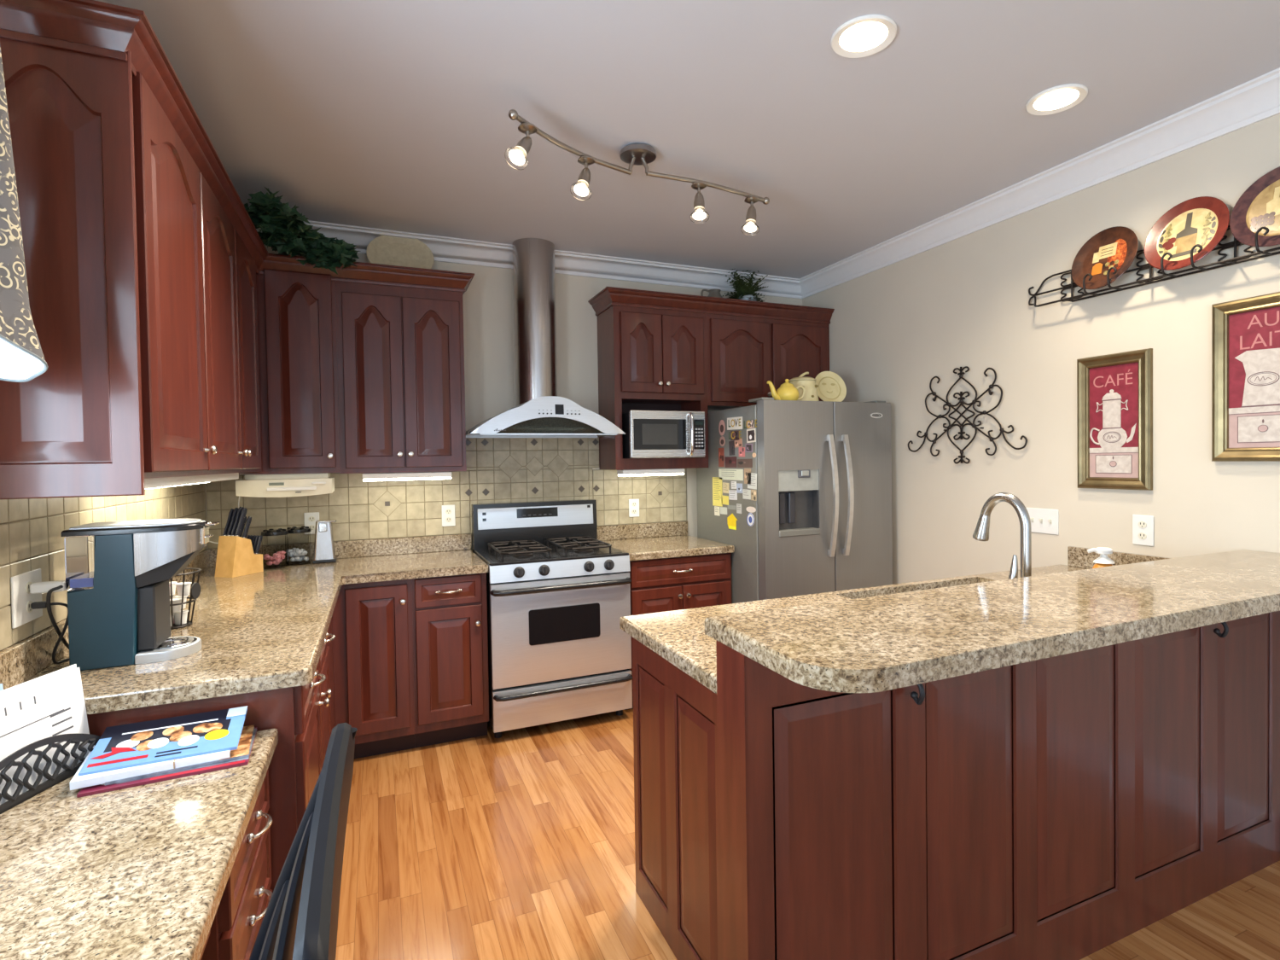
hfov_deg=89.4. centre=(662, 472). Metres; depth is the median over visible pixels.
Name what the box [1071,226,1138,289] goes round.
decorative plate
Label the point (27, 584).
socket
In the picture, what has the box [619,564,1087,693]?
island countertop
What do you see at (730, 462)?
photo
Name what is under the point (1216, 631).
hook
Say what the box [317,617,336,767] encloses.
base cabinet
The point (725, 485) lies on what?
paper note
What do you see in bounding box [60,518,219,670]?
coffee maker
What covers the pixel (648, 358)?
upper cabinet
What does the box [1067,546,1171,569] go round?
backsplash
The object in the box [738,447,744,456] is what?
photo
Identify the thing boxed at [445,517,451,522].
socket
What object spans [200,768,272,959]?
base cabinet
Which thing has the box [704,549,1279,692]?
countertop
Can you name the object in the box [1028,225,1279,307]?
plate rack
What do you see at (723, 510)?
greeting card
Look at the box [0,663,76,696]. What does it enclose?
envelope
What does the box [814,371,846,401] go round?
plate
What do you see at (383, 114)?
ceiling
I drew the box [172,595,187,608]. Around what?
pod
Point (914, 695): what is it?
hook
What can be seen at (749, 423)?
photo
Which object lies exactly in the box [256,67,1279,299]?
trim
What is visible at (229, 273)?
upper cabinet
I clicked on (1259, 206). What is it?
decorative plate
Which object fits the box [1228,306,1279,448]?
print
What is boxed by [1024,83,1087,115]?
recessed light
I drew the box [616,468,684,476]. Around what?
light
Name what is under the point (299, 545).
glass jar
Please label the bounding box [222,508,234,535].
kitchen knife
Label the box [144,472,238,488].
light
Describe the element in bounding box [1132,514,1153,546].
wall outlet
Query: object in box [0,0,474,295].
crown molding
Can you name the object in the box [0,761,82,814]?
holder
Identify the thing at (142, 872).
countertop
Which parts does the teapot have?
spout, lid, handle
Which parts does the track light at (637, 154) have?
reflector glass, bulb, rail, reflector glass, bulb, reflector glass, bulb, rail, reflector glass, bulb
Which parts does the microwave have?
door handle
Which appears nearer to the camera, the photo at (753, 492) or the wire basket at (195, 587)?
the wire basket at (195, 587)
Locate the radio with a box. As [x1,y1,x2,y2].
[235,472,334,497]
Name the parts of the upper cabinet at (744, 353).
door, door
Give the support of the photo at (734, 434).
attached to the refrigerator
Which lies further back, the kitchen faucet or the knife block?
the knife block
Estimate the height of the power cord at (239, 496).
0.258 m
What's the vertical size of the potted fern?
0.244 m
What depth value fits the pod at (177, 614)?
2.10 m
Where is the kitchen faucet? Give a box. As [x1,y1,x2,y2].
[972,492,1031,577]
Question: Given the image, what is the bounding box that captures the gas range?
[471,499,632,738]
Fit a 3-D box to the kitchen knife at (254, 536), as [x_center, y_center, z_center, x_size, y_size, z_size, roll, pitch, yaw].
[-2.004,0.354,3.166,0.013,0.090,0.044,-1,1,15]
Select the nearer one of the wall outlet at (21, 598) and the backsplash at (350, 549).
the wall outlet at (21, 598)
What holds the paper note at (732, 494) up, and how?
attached to the refrigerator
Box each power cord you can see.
[30,600,69,664]
[46,585,69,649]
[209,495,240,543]
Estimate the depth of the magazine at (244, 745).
1.45 m
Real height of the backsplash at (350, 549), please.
0.094 m
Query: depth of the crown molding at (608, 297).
4.11 m
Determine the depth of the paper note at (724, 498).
3.96 m
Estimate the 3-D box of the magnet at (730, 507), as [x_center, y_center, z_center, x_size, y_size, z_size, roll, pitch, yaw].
[0.418,0.211,3.890,0.001,0.026,0.099,-1,1,-24]
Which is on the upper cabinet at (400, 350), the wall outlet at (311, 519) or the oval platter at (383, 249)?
the oval platter at (383, 249)
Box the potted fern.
[721,268,767,302]
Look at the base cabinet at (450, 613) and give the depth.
3.24 m
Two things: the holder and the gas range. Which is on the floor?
the gas range
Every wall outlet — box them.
[10,568,42,628]
[303,512,319,534]
[441,505,455,526]
[628,499,639,517]
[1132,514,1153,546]
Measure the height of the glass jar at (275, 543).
0.195 m
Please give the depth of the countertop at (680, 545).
3.84 m
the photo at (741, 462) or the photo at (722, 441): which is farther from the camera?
the photo at (722, 441)
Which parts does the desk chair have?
rail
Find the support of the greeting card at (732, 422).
attached to the refrigerator
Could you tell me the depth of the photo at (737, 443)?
3.80 m
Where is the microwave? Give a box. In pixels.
[622,409,705,458]
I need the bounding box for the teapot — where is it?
[766,378,805,400]
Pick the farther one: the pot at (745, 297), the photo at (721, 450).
the pot at (745, 297)
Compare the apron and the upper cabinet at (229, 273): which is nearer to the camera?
the apron
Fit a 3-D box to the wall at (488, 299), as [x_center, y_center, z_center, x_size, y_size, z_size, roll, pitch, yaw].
[-0.674,-0.002,4.136,3.978,2.727,0.120,-1,1,-24]
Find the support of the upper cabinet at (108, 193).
attached to the wall
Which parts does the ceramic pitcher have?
handle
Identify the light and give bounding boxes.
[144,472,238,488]
[362,471,451,481]
[504,109,769,235]
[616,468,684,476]
[830,14,896,58]
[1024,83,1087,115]
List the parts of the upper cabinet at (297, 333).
door, knob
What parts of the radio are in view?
mounting plate, door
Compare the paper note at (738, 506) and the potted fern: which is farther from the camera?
the potted fern
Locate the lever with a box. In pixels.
[1008,554,1018,579]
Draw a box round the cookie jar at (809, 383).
[788,372,819,401]
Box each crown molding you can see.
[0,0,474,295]
[587,286,834,324]
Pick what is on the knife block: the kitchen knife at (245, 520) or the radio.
the kitchen knife at (245, 520)
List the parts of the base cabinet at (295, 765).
drawer, door, pull handle, knob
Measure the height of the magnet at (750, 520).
0.078 m
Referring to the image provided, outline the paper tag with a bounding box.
[714,506,719,515]
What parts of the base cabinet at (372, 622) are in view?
door, knob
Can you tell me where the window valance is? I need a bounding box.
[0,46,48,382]
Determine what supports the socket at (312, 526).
attached to the wall outlet at (311, 519)
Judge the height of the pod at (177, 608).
0.040 m
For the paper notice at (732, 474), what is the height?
0.067 m
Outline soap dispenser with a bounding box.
[1087,546,1114,568]
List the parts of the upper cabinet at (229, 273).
door, knob, door, knob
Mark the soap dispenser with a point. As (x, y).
(1102, 561)
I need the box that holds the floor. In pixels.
[335,708,1279,959]
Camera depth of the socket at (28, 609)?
1.61 m
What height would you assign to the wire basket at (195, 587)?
0.178 m
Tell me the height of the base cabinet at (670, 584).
0.873 m
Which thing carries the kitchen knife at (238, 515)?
in the knife block
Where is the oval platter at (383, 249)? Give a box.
[366,234,434,268]
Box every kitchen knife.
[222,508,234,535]
[226,507,238,535]
[231,506,243,535]
[234,507,247,536]
[239,516,246,537]
[242,516,251,538]
[251,535,256,548]
[252,535,259,553]
[255,535,262,553]
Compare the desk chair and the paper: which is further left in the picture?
the paper
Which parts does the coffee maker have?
water tank, lid, lid plate, lid lever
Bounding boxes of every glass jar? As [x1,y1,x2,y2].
[261,528,289,569]
[286,525,311,565]
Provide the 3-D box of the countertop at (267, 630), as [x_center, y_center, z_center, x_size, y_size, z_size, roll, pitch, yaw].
[-1.317,0.507,2.627,1.322,0.040,2.134,-1,1,-24]
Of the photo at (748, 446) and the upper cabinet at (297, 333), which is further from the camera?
the photo at (748, 446)
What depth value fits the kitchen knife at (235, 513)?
3.07 m
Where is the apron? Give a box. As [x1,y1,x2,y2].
[199,929,210,959]
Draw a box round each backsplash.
[0,482,207,651]
[0,549,209,689]
[205,430,686,551]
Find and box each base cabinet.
[87,660,330,893]
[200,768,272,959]
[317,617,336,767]
[331,578,415,758]
[412,572,488,748]
[624,552,731,709]
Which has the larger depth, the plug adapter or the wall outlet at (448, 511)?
the wall outlet at (448, 511)
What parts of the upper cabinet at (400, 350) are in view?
door, knob, knob, door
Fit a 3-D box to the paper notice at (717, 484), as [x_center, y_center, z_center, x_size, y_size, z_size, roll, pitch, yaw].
[0.346,0.121,4.051,0.002,0.181,0.126,-1,1,-24]
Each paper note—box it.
[721,494,728,505]
[722,482,729,493]
[728,489,737,500]
[731,481,736,488]
[736,503,741,513]
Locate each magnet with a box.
[727,505,736,509]
[727,513,737,529]
[746,512,754,526]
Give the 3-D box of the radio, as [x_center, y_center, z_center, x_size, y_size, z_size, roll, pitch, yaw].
[-1.870,0.063,3.227,0.405,0.110,0.268,-1,1,-24]
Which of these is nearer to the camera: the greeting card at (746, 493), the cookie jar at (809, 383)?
the greeting card at (746, 493)
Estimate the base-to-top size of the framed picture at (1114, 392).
0.581 m
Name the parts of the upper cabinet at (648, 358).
door, door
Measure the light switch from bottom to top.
0.118 m
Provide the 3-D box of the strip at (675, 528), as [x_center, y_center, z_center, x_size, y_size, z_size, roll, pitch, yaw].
[-0.135,0.389,4.300,0.674,0.094,0.021,-1,1,-24]
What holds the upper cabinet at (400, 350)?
attached to the wall at (488, 299)
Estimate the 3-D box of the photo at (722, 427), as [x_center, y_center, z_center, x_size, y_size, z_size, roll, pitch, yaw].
[0.367,-0.274,3.980,0.002,0.097,0.078,-1,1,-24]
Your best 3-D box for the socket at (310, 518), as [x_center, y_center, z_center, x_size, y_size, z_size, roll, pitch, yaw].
[-1.905,0.254,3.514,0.033,0.029,0.003,-1,1,-24]
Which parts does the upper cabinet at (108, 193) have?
panel, door, knob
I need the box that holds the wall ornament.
[907,366,1027,463]
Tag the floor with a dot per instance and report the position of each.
(520, 844)
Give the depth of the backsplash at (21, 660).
1.63 m
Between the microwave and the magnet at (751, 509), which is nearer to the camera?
the magnet at (751, 509)
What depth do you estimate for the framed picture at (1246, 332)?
2.36 m
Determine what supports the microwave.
in the upper cabinet at (648, 358)
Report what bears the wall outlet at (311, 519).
attached to the tile backsplash at (503, 469)
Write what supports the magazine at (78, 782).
on the magazine at (244, 745)
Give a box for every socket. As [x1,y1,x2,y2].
[25,581,32,593]
[25,600,33,612]
[308,516,314,521]
[308,524,315,530]
[445,509,451,513]
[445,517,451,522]
[1138,521,1146,528]
[1138,532,1146,539]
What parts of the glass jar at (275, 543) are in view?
lid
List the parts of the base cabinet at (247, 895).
drawer, drawer, pull handle, pull handle, drawer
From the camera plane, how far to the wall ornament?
3.48 m
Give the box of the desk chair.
[249,722,357,959]
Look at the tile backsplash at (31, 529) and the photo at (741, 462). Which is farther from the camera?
the photo at (741, 462)
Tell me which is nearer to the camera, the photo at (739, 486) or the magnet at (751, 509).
the magnet at (751, 509)
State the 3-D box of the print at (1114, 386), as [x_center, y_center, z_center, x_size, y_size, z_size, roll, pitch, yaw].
[1.946,-0.218,2.789,0.013,0.485,0.206,-1,1,-24]
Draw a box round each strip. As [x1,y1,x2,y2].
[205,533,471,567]
[597,521,687,541]
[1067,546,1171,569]
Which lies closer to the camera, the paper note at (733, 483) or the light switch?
the light switch
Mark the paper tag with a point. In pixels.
(716, 509)
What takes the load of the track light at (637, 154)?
attached to the ceiling
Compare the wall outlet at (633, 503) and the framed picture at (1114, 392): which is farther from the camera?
the wall outlet at (633, 503)
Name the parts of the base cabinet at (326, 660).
drawer, door, knob, pull handle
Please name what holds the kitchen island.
on the floor
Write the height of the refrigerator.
1.768 m
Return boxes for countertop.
[0,728,278,959]
[21,549,488,714]
[602,535,734,560]
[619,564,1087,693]
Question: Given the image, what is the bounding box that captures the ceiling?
[94,0,1279,279]
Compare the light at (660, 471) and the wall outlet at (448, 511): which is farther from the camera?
the light at (660, 471)
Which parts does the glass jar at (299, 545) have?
lid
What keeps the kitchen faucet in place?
on the island countertop at (678, 637)
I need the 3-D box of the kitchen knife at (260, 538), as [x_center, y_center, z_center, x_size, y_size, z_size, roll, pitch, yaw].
[-1.968,0.354,3.157,0.013,0.090,0.044,-1,1,15]
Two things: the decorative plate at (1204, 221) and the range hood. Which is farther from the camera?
the range hood
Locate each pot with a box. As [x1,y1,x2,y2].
[735,294,756,301]
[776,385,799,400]
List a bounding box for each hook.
[910,683,925,704]
[1213,622,1228,637]
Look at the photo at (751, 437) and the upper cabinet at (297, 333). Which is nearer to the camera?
the upper cabinet at (297, 333)
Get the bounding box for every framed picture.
[1076,348,1152,490]
[1211,291,1279,461]
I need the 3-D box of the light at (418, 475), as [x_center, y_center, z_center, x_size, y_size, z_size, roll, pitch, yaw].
[-1.372,0.022,3.488,0.442,0.041,0.110,-1,1,-24]
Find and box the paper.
[0,667,90,804]
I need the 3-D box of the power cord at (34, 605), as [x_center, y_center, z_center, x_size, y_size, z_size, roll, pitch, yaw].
[-1.567,0.415,1.682,0.068,0.180,0.116,-1,1,-24]
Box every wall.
[204,244,802,548]
[802,113,1279,584]
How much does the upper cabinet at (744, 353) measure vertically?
0.625 m
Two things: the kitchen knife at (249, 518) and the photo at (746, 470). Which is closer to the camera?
the kitchen knife at (249, 518)
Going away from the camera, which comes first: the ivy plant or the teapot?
the ivy plant
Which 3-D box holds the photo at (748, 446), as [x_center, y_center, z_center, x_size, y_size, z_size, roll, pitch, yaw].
[0.495,-0.140,3.696,0.002,0.050,0.076,-1,1,-24]
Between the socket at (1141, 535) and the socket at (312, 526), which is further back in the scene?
the socket at (312, 526)
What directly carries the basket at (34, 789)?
on the countertop at (142, 872)
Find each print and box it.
[1089,362,1138,477]
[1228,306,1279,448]
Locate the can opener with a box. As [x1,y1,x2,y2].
[312,519,337,564]
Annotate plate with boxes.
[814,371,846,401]
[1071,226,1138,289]
[1143,196,1229,270]
[1229,166,1279,246]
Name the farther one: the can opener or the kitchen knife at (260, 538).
the can opener
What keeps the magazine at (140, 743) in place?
on the magazine at (78, 782)
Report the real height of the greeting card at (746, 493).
0.056 m
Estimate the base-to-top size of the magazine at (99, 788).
0.008 m
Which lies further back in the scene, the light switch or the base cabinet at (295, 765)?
the light switch
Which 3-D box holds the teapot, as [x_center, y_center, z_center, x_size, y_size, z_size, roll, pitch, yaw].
[0.726,-0.476,3.775,0.140,0.140,0.234,0,1,38]
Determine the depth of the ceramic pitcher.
4.34 m
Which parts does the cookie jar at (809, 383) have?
lid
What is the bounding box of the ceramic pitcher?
[700,288,722,297]
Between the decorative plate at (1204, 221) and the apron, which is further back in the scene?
the decorative plate at (1204, 221)
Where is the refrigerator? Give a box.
[696,397,892,603]
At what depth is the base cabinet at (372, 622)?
3.10 m
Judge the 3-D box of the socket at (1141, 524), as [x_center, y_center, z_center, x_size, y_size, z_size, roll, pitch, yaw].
[1.999,0.217,2.693,0.003,0.029,0.033,-1,1,-24]
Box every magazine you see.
[69,745,230,790]
[76,727,257,797]
[78,705,247,775]
[104,724,254,785]
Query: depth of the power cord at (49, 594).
1.63 m
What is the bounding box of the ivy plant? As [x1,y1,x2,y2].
[243,186,360,274]
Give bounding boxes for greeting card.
[720,506,727,514]
[727,416,742,430]
[742,488,750,499]
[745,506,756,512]
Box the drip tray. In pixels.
[134,635,201,664]
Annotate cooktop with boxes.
[473,535,628,565]
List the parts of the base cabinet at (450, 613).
drawer, pull handle, door, knob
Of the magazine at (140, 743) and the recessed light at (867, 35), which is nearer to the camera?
the magazine at (140, 743)
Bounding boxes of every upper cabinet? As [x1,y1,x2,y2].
[0,37,216,499]
[199,171,261,475]
[238,269,340,474]
[335,280,466,473]
[596,305,708,470]
[706,313,829,409]
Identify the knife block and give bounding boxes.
[214,535,263,577]
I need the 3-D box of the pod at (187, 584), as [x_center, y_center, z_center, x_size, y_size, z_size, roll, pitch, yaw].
[-1.562,0.382,2.111,0.044,0.040,0.044,-1,1,-24]
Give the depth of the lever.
2.00 m
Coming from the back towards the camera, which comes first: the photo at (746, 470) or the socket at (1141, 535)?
the photo at (746, 470)
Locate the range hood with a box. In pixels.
[465,238,625,437]
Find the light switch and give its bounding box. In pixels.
[1026,507,1058,535]
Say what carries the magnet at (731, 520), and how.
attached to the refrigerator
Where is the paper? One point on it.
(55, 705)
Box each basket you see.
[0,733,100,814]
[169,567,201,629]
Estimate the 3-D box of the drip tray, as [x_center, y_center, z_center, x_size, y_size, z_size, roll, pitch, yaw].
[-1.363,0.490,1.805,0.126,0.026,0.174,-1,1,-24]
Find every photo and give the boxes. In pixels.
[718,419,725,435]
[718,448,724,466]
[719,436,725,446]
[724,456,736,467]
[728,430,741,440]
[728,440,734,455]
[734,438,742,447]
[736,482,742,493]
[737,458,752,467]
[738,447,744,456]
[744,418,756,428]
[744,468,750,483]
[745,443,752,452]
[746,428,756,442]
[750,489,756,500]
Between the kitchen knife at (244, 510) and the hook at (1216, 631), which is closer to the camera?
the hook at (1216, 631)
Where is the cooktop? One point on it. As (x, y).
(508, 550)
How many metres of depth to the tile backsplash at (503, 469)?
3.86 m
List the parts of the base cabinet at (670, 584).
door, drawer, pull handle, door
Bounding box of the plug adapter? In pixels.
[29,580,66,593]
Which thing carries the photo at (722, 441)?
attached to the refrigerator
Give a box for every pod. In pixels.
[169,581,177,595]
[169,597,181,612]
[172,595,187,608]
[174,581,191,596]
[174,610,188,624]
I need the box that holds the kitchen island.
[631,610,1279,959]
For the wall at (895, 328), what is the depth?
3.07 m
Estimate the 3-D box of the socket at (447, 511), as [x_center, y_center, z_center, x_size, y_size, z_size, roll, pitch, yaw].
[-1.256,0.231,3.799,0.033,0.029,0.003,-1,1,-24]
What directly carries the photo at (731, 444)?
attached to the refrigerator
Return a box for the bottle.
[1092,563,1113,568]
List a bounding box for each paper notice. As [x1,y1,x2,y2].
[712,477,722,506]
[718,468,743,480]
[747,472,756,489]
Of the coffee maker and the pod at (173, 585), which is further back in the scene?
the pod at (173, 585)
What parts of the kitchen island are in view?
panel, panel, corner post, panel, panel, panel, panel, panel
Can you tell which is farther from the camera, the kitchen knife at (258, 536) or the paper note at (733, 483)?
the paper note at (733, 483)
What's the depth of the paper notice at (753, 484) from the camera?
3.67 m

